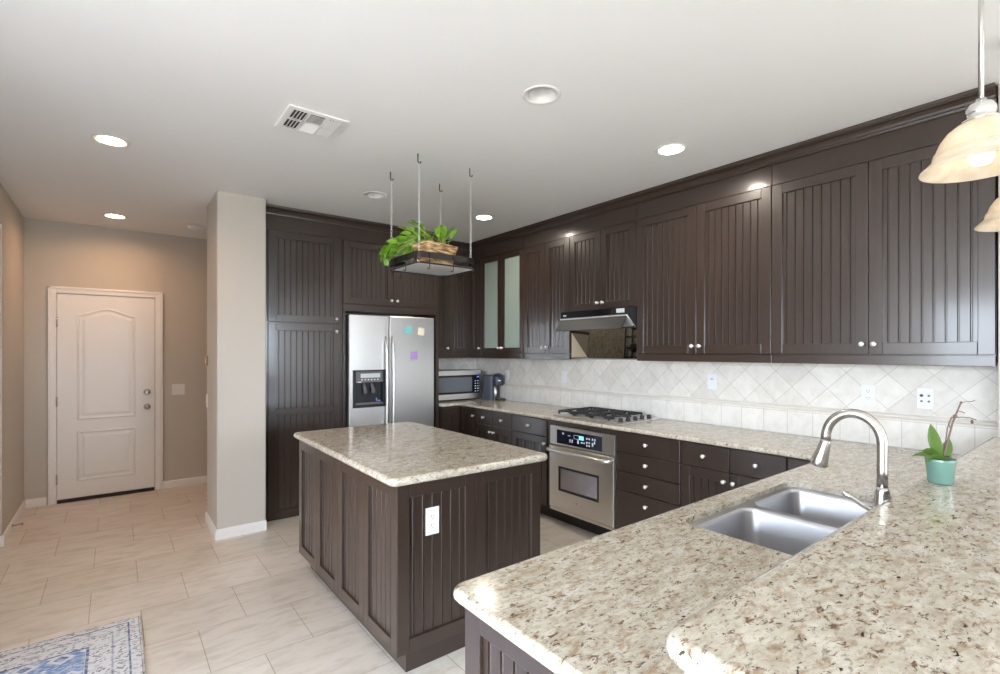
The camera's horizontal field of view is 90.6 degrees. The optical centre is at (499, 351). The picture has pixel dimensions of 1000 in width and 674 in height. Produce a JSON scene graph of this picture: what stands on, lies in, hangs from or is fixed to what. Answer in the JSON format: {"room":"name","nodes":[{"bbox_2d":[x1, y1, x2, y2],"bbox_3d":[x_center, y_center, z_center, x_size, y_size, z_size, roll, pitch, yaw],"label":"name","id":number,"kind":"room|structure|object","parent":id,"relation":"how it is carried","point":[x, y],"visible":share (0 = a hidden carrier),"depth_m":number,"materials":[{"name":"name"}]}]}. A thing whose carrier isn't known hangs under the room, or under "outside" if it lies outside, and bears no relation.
{"room":"kitchen","nodes":[
{"label":"kitchen","id":0,"kind":"room"},
{"bbox_2d":[0,183,23,535],"bbox_3d":[-3.850,0.077,3.732,0.140,2.785,2.220,0,0,-38],"label":"wall","id":1,"kind":"structure","parent":0,"point":[11,218],"depth_m":4.05,"materials":[{"name":"paint"}]},
{"bbox_2d":[0,500,25,546],"bbox_3d":[-4.169,1.430,4.153,0.153,0.080,1.163,0,0,-38],"label":"baseboard","id":2,"kind":"structure","parent":1,"relation":"attached to","point":[3,539],"depth_m":4.06,"materials":[{"name":"white paint"}]},
{"bbox_2d":[24,218,206,504],"bbox_3d":[-3.935,0.003,5.136,3.900,2.935,0.100,0,0,-38],"label":"wall","id":3,"kind":"structure","parent":0,"point":[63,254],"depth_m":5.15,"materials":[{"name":"paint"}]},
{"bbox_2d":[26,497,46,507],"bbox_3d":[-4.405,1.430,4.699,0.145,0.080,0.013,0,0,-38],"label":"baseboard","id":4,"kind":"structure","parent":3,"relation":"attached to","point":[36,502],"depth_m":4.70,"materials":[{"name":"white paint"}]},
{"bbox_2d":[56,292,154,503],"bbox_3d":[-3.995,0.445,5.043,0.799,2.050,0.173,0,0,-38],"label":"door","id":5,"kind":"structure","parent":3,"relation":"in","point":[105,345],"depth_m":5.00,"materials":[{"name":"white paint"}]},
{"bbox_2d":[48,286,162,504],"bbox_3d":[-3.975,0.417,5.023,0.912,2.105,0.027,0,0,-38],"label":"trim","id":6,"kind":"structure","parent":3,"relation":"attached to","point":[52,290],"depth_m":4.93,"materials":[{"name":"white paint"}]},
{"bbox_2d":[172,384,184,394],"bbox_3d":[-3.510,0.408,5.397,0.118,0.118,0.010,0,0,-38],"label":"light switch","id":7,"kind":"object","parent":3,"relation":"attached to","point":[177,389],"visible":1,"depth_m":5.40,"materials":[{"name":"white plastic"}]},
{"bbox_2d":[163,476,206,488],"bbox_3d":[-3.030,1.430,5.769,1.493,0.080,0.013,0,0,-38],"label":"baseboard","id":8,"kind":"structure","parent":3,"relation":"attached to","point":[201,479],"depth_m":5.43,"materials":[{"name":"white paint"}]},
{"bbox_2d":[207,191,265,528],"bbox_3d":[-2.246,0.077,4.204,0.356,2.785,0.555,0,0,-38],"label":"wall","id":9,"kind":"structure","parent":0,"point":[236,223],"depth_m":3.99,"materials":[{"name":"paint"}]},
{"bbox_2d":[205,355,207,365],"bbox_3d":[-2.537,0.074,4.273,0.017,0.088,0.050,0,0,-38],"label":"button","id":10,"kind":"object","parent":9,"relation":"attached to","point":[206,356],"visible":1,"depth_m":4.26,"materials":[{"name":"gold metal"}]},
{"bbox_2d":[205,511,266,540],"bbox_3d":[-2.252,1.430,4.200,0.369,0.080,0.581,0,0,-38],"label":"baseboard","id":11,"kind":"structure","parent":9,"relation":"attached to","point":[238,530],"depth_m":3.98,"materials":[{"name":"white paint"}]},
{"bbox_2d":[266,82,996,250],"bbox_3d":[0.095,-1.228,3.382,2.326,0.069,4.411,0,0,-38],"label":"trim","id":12,"kind":"structure","parent":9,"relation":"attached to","point":[961,101],"depth_m":3.34,"materials":[{"name":"brown paint"}]},
{"bbox_2d":[0,483,597,673],"bbox_3d":[-0.306,1.510,0.662,7.170,0.080,11.660,0,0,-38],"label":"floor","id":13,"kind":"structure","parent":0,"point":[251,603],"depth_m":3.04,"materials":[{"name":"tile"}]},
{"bbox_2d":[0,615,145,673],"bbox_3d":[-1.761,1.466,1.417,1.262,0.008,2.400,0,0,-38],"label":"area rug","id":14,"kind":"object","parent":13,"relation":"on","point":[116,647],"visible":1,"depth_m":2.40,"materials":[{"name":"fabric"}]},
{"bbox_2d":[266,213,342,521],"bbox_3d":[-1.913,0.120,4.647,0.711,2.700,0.545,0,0,-38],"label":"pantry cabinet","id":15,"kind":"object","parent":13,"relation":"on","point":[304,257],"visible":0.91,"depth_m":4.43,"materials":[{"name":"brown paint"}]},
{"bbox_2d":[345,314,433,426],"bbox_3d":[-1.204,0.541,5.135,0.921,1.798,0.596,0,0,-38],"label":"refrigerator","id":16,"kind":"object","parent":13,"relation":"on","point":[383,385],"visible":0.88,"depth_m":4.89,"materials":[{"name":"grey metal"}]},
{"bbox_2d":[404,325,411,334],"bbox_3d":[-0.935,-0.225,5.043,0.096,0.093,0.002,0,0,-38],"label":"paper note","id":17,"kind":"object","parent":16,"relation":"attached to","point":[408,329],"visible":1,"depth_m":5.04,"materials":[{"name":"teal paper"}]},
{"bbox_2d":[411,351,417,359],"bbox_3d":[-0.882,0.035,5.084,0.080,0.088,0.002,0,0,-38],"label":"paper note","id":18,"kind":"object","parent":16,"relation":"attached to","point":[414,353],"visible":1,"depth_m":5.09,"materials":[{"name":"purple paper"}]},
{"bbox_2d":[417,328,424,335],"bbox_3d":[-0.819,-0.210,5.133,0.085,0.090,0.002,0,0,-38],"label":"paper note","id":19,"kind":"object","parent":16,"relation":"attached to","point":[420,330],"visible":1,"depth_m":5.14,"materials":[{"name":"beige paper"}]},
{"bbox_2d":[342,226,438,427],"bbox_3d":[-1.217,0.120,5.189,1.050,2.700,0.545,0,0,-38],"label":"tall cabinet","id":20,"kind":"object","parent":13,"relation":"on","point":[368,285],"visible":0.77,"depth_m":4.91,"materials":[{"name":"brown paint"}]},
{"bbox_2d":[299,440,539,671],"bbox_3d":[-0.571,1.033,3.037,0.861,0.874,1.474,0,0,-38],"label":"kitchen island","id":21,"kind":"object","parent":13,"relation":"on","point":[365,538],"visible":0.67,"depth_m":2.44,"materials":[{"name":"brown paint"}]},
{"bbox_2d":[293,422,547,486],"bbox_3d":[-0.590,0.576,3.064,0.936,0.040,1.629,0,0,-38],"label":"island countertop","id":22,"kind":"structure","parent":21,"relation":"on","point":[398,454],"depth_m":2.74,"materials":[{"name":"stone"}]},
{"bbox_2d":[426,506,438,535],"bbox_3d":[-0.317,0.790,2.316,0.072,0.128,0.008,0,0,-38],"label":"power outlet","id":23,"kind":"object","parent":21,"relation":"attached to","point":[432,514],"visible":1,"depth_m":2.31,"materials":[{"name":"white plastic"}]},
{"bbox_2d":[430,513,435,519],"bbox_3d":[-0.315,0.769,2.314,0.032,0.028,0.003,0,0,-38],"label":"socket","id":24,"kind":"object","parent":23,"relation":"attached to","point":[432,515],"depth_m":2.32,"materials":[{"name":"grey plastic"}]},
{"bbox_2d":[430,522,435,528],"bbox_3d":[-0.315,0.811,2.314,0.032,0.028,0.003,0,0,-38],"label":"socket","id":25,"kind":"object","parent":23,"relation":"attached to","point":[432,524],"depth_m":2.32,"materials":[{"name":"grey plastic"}]},
{"bbox_2d":[439,406,476,436],"bbox_3d":[-0.366,1.029,5.648,0.848,0.882,0.857,0,0,-38],"label":"base cabinet","id":26,"kind":"object","parent":13,"relation":"on","point":[460,419],"visible":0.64,"depth_m":5.34,"materials":[{"name":"brown paint"}]},
{"bbox_2d":[476,408,512,444],"bbox_3d":[0.161,1.029,5.133,0.650,0.882,0.599,0,0,-38],"label":"base cabinet","id":27,"kind":"object","parent":13,"relation":"on","point":[496,426],"visible":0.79,"depth_m":4.93,"materials":[{"name":"brown paint"}]},
{"bbox_2d":[465,608,554,673],"bbox_3d":[1.008,1.029,1.680,2.335,0.882,0.588,0,0,-38],"label":"base cabinet","id":28,"kind":"object","parent":13,"relation":"on","point":[487,651],"visible":0.08,"depth_m":1.11,"materials":[{"name":"brown paint"}]},
{"bbox_2d":[439,397,960,673],"bbox_3d":[-0.025,0.571,3.476,2.984,0.030,4.700,0,0,-38],"label":"countertop","id":29,"kind":"structure","parent":28,"relation":"on","point":[610,602],"depth_m":1.26,"materials":[{"name":"stone"}]},
{"bbox_2d":[439,369,480,400],"bbox_3d":[-0.570,0.384,5.788,0.612,0.344,0.345,0,0,-38],"label":"microwave","id":30,"kind":"object","parent":29,"relation":"on","point":[454,384],"visible":0.73,"depth_m":5.66,"materials":[{"name":"grey metal"}]},
{"bbox_2d":[483,373,504,400],"bbox_3d":[-0.063,0.400,5.743,0.256,0.312,0.136,0,0,19],"label":"coffee machine","id":31,"kind":"object","parent":29,"relation":"on","point":[490,382],"visible":1,"depth_m":5.69,"materials":[{"name":"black plastic"}]},
{"bbox_2d":[552,407,660,423],"bbox_3d":[0.898,0.533,4.247,0.505,0.046,0.770,0,0,-38],"label":"gas cooktop","id":32,"kind":"object","parent":29,"relation":"in","point":[615,416],"visible":1,"depth_m":4.14,"materials":[{"name":"silver metal"}]},
{"bbox_2d":[690,487,872,554],"bbox_3d":[1.040,0.677,1.724,0.833,0.205,0.391,0,0,-38],"label":"sink","id":33,"kind":"object","parent":29,"relation":"in","point":[788,520],"visible":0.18,"depth_m":1.81,"materials":[{"name":"metal"}]},
{"bbox_2d":[810,409,890,510],"bbox_3d":[1.130,0.370,1.599,0.070,0.372,0.233,0,0,-38],"label":"kitchen faucet","id":34,"kind":"object","parent":29,"relation":"on","point":[820,457],"visible":0.85,"depth_m":1.56,"materials":[{"name":"silver metal"}]},
{"bbox_2d":[512,414,554,517],"bbox_3d":[0.498,1.029,4.699,0.650,0.882,0.494,0,0,-38],"label":"base cabinet","id":35,"kind":"object","parent":13,"relation":"on","point":[531,433],"visible":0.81,"depth_m":4.45,"materials":[{"name":"brown paint"}]},
{"bbox_2d":[548,420,617,534],"bbox_3d":[0.891,1.029,4.219,0.610,0.882,0.743,0,0,-38],"label":"base cabinet","id":36,"kind":"object","parent":13,"relation":"on","point":[566,518],"visible":0.17,"depth_m":4.10,"materials":[{"name":"brown paint"}]},
{"bbox_2d":[546,425,615,530],"bbox_3d":[0.852,0.992,4.173,0.678,0.724,0.707,0,0,-38],"label":"wall oven","id":37,"kind":"object","parent":36,"relation":"in","point":[582,462],"visible":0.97,"depth_m":3.97,"materials":[{"name":"grey metal"}]},
{"bbox_2d":[617,430,681,528],"bbox_3d":[1.274,1.029,3.703,0.650,0.882,0.538,0,0,-38],"label":"base cabinet","id":38,"kind":"object","parent":13,"relation":"on","point":[648,466],"visible":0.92,"depth_m":3.53,"materials":[{"name":"brown paint"}]},
{"bbox_2d":[681,440,788,506],"bbox_3d":[1.644,1.029,3.228,0.650,0.882,0.660,0,0,-38],"label":"base cabinet","id":39,"kind":"object","parent":13,"relation":"on","point":[707,470],"visible":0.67,"depth_m":3.11,"materials":[{"name":"brown paint"}]},
{"bbox_2d":[788,457,809,469],"bbox_3d":[2.103,1.029,2.663,0.620,0.882,0.788,0,0,-38],"label":"base cabinet","id":40,"kind":"object","parent":13,"relation":"on","point":[793,463],"visible":0.06,"depth_m":2.75,"materials":[{"name":"brown paint"}]},
{"bbox_2d":[345,313,413,316],"bbox_3d":[-1.359,0.003,5.519,2.625,2.935,0.120,0,0,-38],"label":"wall","id":41,"kind":"structure","parent":0,"point":[345,313],"depth_m":5.47,"materials":[{"name":"paint"}]},
{"bbox_2d":[438,276,448,357],"bbox_3d":[-0.761,-0.580,5.671,0.254,1.300,0.325,0,0,-38],"label":"upper cabinet","id":42,"kind":"object","parent":41,"relation":"attached to","point":[443,309],"visible":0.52,"depth_m":5.61,"materials":[{"name":"brown paint"}]},
{"bbox_2d":[439,358,476,369],"bbox_3d":[-0.634,0.313,5.995,0.851,0.484,0.020,0,0,-38],"label":"backsplash","id":43,"kind":"structure","parent":41,"relation":"attached to","point":[444,363],"depth_m":6.07,"materials":[{"name":"tile"}]},
{"bbox_2d":[413,240,457,264],"bbox_3d":[-0.441,-0.656,3.382,0.177,0.147,0.290,0,0,38],"label":"basket","id":44,"kind":"object","parent":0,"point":[428,245],"depth_m":3.30,"materials":[{"name":"wicker"}]},
{"bbox_2d":[0,0,999,242],"bbox_3d":[-0.297,-1.395,0.732,7.030,0.260,11.520,0,0,-38],"label":"ceiling","id":45,"kind":"structure","parent":0,"point":[198,90],"depth_m":2.40,"materials":[{"name":"paint"}]},
{"bbox_2d":[91,134,130,147],"bbox_3d":[-2.327,-1.323,2.960,0.188,0.125,0.188,0,0,-38],"label":"recessed light","id":46,"kind":"object","parent":45,"relation":"in","point":[105,139],"visible":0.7,"depth_m":2.98,"materials":[{"name":"white"}]},
{"bbox_2d":[102,213,126,218],"bbox_3d":[-3.587,-1.323,4.608,0.188,0.125,0.188,0,0,-38],"label":"recessed light","id":47,"kind":"object","parent":45,"relation":"in","point":[114,216],"visible":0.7,"depth_m":4.63,"materials":[{"name":"white"}]},
{"bbox_2d":[188,224,203,230],"bbox_3d":[-3.055,-1.246,4.972,0.144,0.036,0.144,0,0,-38],"label":"smoke detector","id":48,"kind":"object","parent":45,"relation":"attached to","point":[190,226],"visible":1,"depth_m":4.93,"materials":[{"name":"white plastic"}]},
{"bbox_2d":[275,104,349,140],"bbox_3d":[-1.038,-1.255,2.728,0.314,0.016,0.300,0,0,-38],"label":"ceiling vent","id":49,"kind":"object","parent":45,"relation":"in","point":[294,118],"visible":1,"depth_m":2.71,"materials":[{"name":"grey metal"}]},
{"bbox_2d":[363,191,386,198],"bbox_3d":[-1.007,-1.323,3.986,0.188,0.125,0.188,0,0,-38],"label":"recessed light","id":50,"kind":"object","parent":45,"relation":"in","point":[370,194],"visible":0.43,"depth_m":4.03,"materials":[{"name":"white metal"}]},
{"bbox_2d":[389,154,473,280],"bbox_3d":[-0.477,-0.899,3.466,0.489,0.732,0.481,0,0,-38],"label":"pot rack","id":51,"kind":"object","parent":45,"relation":"hanging from","point":[418,267],"visible":0.89,"depth_m":3.37,"materials":[{"name":"brown metal"}]},
{"bbox_2d":[379,220,457,265],"bbox_3d":[-0.551,-0.728,3.404,0.487,0.291,0.398,0,0,-38],"label":"fern","id":52,"kind":"object","parent":51,"relation":"on","point":[399,245],"visible":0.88,"depth_m":3.33,"materials":[{"name":"plant"}]},
{"bbox_2d":[474,215,493,220],"bbox_3d":[-0.151,-1.323,4.653,0.188,0.125,0.188,0,0,-38],"label":"recessed light","id":53,"kind":"object","parent":45,"relation":"in","point":[478,217],"visible":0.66,"depth_m":4.68,"materials":[{"name":"white"}]},
{"bbox_2d":[522,85,560,104],"bbox_3d":[0.204,-1.323,2.434,0.188,0.125,0.188,0,0,-38],"label":"recessed light","id":54,"kind":"object","parent":45,"relation":"in","point":[537,94],"visible":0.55,"depth_m":2.48,"materials":[{"name":"white metal"}]},
{"bbox_2d":[655,143,686,155],"bbox_3d":[1.068,-1.323,3.090,0.188,0.125,0.188,0,0,-38],"label":"recessed light","id":55,"kind":"object","parent":45,"relation":"in","point":[674,148],"visible":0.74,"depth_m":3.11,"materials":[{"name":"white"}]},
{"bbox_2d":[918,0,999,183],"bbox_3d":[1.401,-0.901,1.440,0.280,0.727,0.280,0,0,-38],"label":"pendant lamp","id":56,"kind":"object","parent":45,"relation":"hanging from","point":[970,151],"visible":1,"depth_m":1.43,"materials":[{"name":"white glass"}]},
{"bbox_2d":[974,197,999,231],"bbox_3d":[2.093,-0.890,1.983,0.280,0.750,0.280,0,0,-38],"label":"pendant lamp","id":57,"kind":"object","parent":45,"relation":"hanging from","point":[991,222],"visible":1,"depth_m":2.02,"materials":[{"name":"white glass"}]},
{"bbox_2d":[555,306,637,358],"bbox_3d":[0.909,-0.150,4.301,0.482,0.425,0.739,0,0,-38],"label":"range hood","id":58,"kind":"object","parent":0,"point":[603,333],"visible":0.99,"depth_m":4.26,"materials":[{"name":"silver metal"}]},
{"bbox_2d":[616,308,623,312],"bbox_3d":[0.961,-0.332,3.955,0.004,0.033,0.080,0,0,-38],"label":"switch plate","id":59,"kind":"object","parent":58,"relation":"attached to","point":[618,310],"depth_m":3.96,"materials":[{"name":"white plastic"}]},
{"bbox_2d":[530,357,997,454],"bbox_3d":[2.468,0.003,2.821,0.100,2.935,11.420,0,0,-38],"label":"wall","id":60,"kind":"structure","parent":0,"point":[572,357],"depth_m":4.55,"materials":[{"name":"paint"}]},
{"bbox_2d":[448,248,481,357],"bbox_3d":[-0.372,-0.580,5.864,0.595,1.300,0.498,0,0,-38],"label":"upper cabinet","id":61,"kind":"object","parent":60,"relation":"attached to","point":[464,289],"visible":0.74,"depth_m":5.75,"materials":[{"name":"brown paint"}]},
{"bbox_2d":[481,236,524,358],"bbox_3d":[0.115,-0.580,5.457,0.326,1.300,0.739,0,0,-38],"label":"upper cabinet","id":62,"kind":"object","parent":60,"relation":"attached to","point":[502,262],"visible":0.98,"depth_m":5.35,"materials":[{"name":"brown paint"}]},
{"bbox_2d":[505,370,508,379],"bbox_3d":[0.081,0.270,5.766,0.008,0.118,0.072,0,0,-38],"label":"power outlet","id":63,"kind":"object","parent":60,"relation":"attached to","point":[506,371],"visible":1,"depth_m":5.76,"materials":[{"name":"white plastic"}]},
{"bbox_2d":[523,223,586,359],"bbox_3d":[0.546,-0.580,4.904,0.326,1.300,0.658,0,0,-38],"label":"upper cabinet","id":64,"kind":"object","parent":60,"relation":"attached to","point":[546,253],"visible":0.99,"depth_m":4.80,"materials":[{"name":"brown paint"}]},
{"bbox_2d":[561,371,566,382],"bbox_3d":[0.650,0.255,5.033,0.010,0.118,0.072,0,0,-38],"label":"power outlet","id":65,"kind":"object","parent":60,"relation":"attached to","point":[563,373],"visible":1,"depth_m":5.03,"materials":[{"name":"white plastic"}]},
{"bbox_2d":[570,204,636,310],"bbox_3d":[0.974,-0.800,4.353,0.326,0.859,0.741,0,0,-38],"label":"upper cabinet","id":66,"kind":"object","parent":60,"relation":"attached to","point":[603,247],"visible":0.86,"depth_m":4.24,"materials":[{"name":"brown paint"}]},
{"bbox_2d":[637,165,772,362],"bbox_3d":[1.521,-0.580,3.651,0.326,1.300,1.033,0,0,-38],"label":"upper cabinet","id":67,"kind":"object","parent":60,"relation":"attached to","point":[704,252],"visible":0.99,"depth_m":3.52,"materials":[{"name":"brown paint"}]},
{"bbox_2d":[708,374,716,389],"bbox_3d":[1.622,0.227,3.785,0.010,0.118,0.072,0,0,-38],"label":"power outlet","id":68,"kind":"object","parent":60,"relation":"attached to","point":[712,378],"visible":1,"depth_m":3.78,"materials":[{"name":"white plastic"}]},
{"bbox_2d":[477,358,997,454],"bbox_3d":[1.165,0.313,4.395,0.020,0.484,4.705,0,0,-38],"label":"backsplash","id":69,"kind":"structure","parent":60,"relation":"attached to","point":[819,385],"depth_m":3.42,"materials":[{"name":"tile"}]},
{"bbox_2d":[481,380,997,427],"bbox_3d":[0.819,0.373,4.129,0.852,0.037,4.708,0,0,-38],"label":"trim","id":70,"kind":"structure","parent":60,"relation":"attached to","point":[891,415],"depth_m":3.41,"materials":[{"name":"stone"}]},
{"bbox_2d":[861,385,874,404],"bbox_3d":[2.233,0.258,3.001,0.008,0.118,0.072,0,0,-38],"label":"power outlet","id":71,"kind":"object","parent":60,"relation":"attached to","point":[867,391],"visible":1,"depth_m":3.00,"materials":[{"name":"white plastic"}]},
{"bbox_2d":[772,97,997,366],"bbox_3d":[2.153,-0.580,2.839,0.326,1.300,1.018,0,0,-38],"label":"upper cabinet","id":72,"kind":"object","parent":60,"relation":"attached to","point":[874,263],"visible":0.94,"depth_m":2.71,"materials":[{"name":"brown paint"}]},
{"bbox_2d":[917,388,933,409],"bbox_3d":[2.397,0.262,2.789,0.010,0.118,0.075,0,0,-38],"label":"jack plate","id":73,"kind":"object","parent":60,"relation":"attached to","point":[925,396],"visible":1,"depth_m":2.79,"materials":[{"name":"white plastic"}]},
{"bbox_2d":[998,83,999,436],"bbox_3d":[2.698,0.077,2.163,0.345,2.785,0.698,0,0,-38],"label":"wall","id":74,"kind":"structure","parent":0,"point":[999,83],"depth_m":2.33,"materials":[{"name":"paint"}]},
{"bbox_3d":[1.344,0.956,1.477,2.625,1.028,0.130,0,0,-38],"label":"wall","id":75,"kind":"structure","parent":0,"visible":0},
{"bbox_2d":[666,437,999,673],"bbox_3d":[1.422,0.420,1.339,2.679,0.040,0.485,0,0,-38],"label":"bar","id":76,"kind":"object","parent":75,"relation":"on","point":[910,584],"visible":1,"depth_m":0.79,"materials":[{"name":"stone"}]},
{"bbox_2d":[912,400,975,484],"bbox_3d":[1.362,0.272,1.508,0.159,0.255,0.075,0,0,-2],"label":"potted orchid","id":77,"kind":"object","parent":76,"relation":"on","point":[940,469],"visible":1,"depth_m":1.50,"materials":[{"name":"teal ceramic"}]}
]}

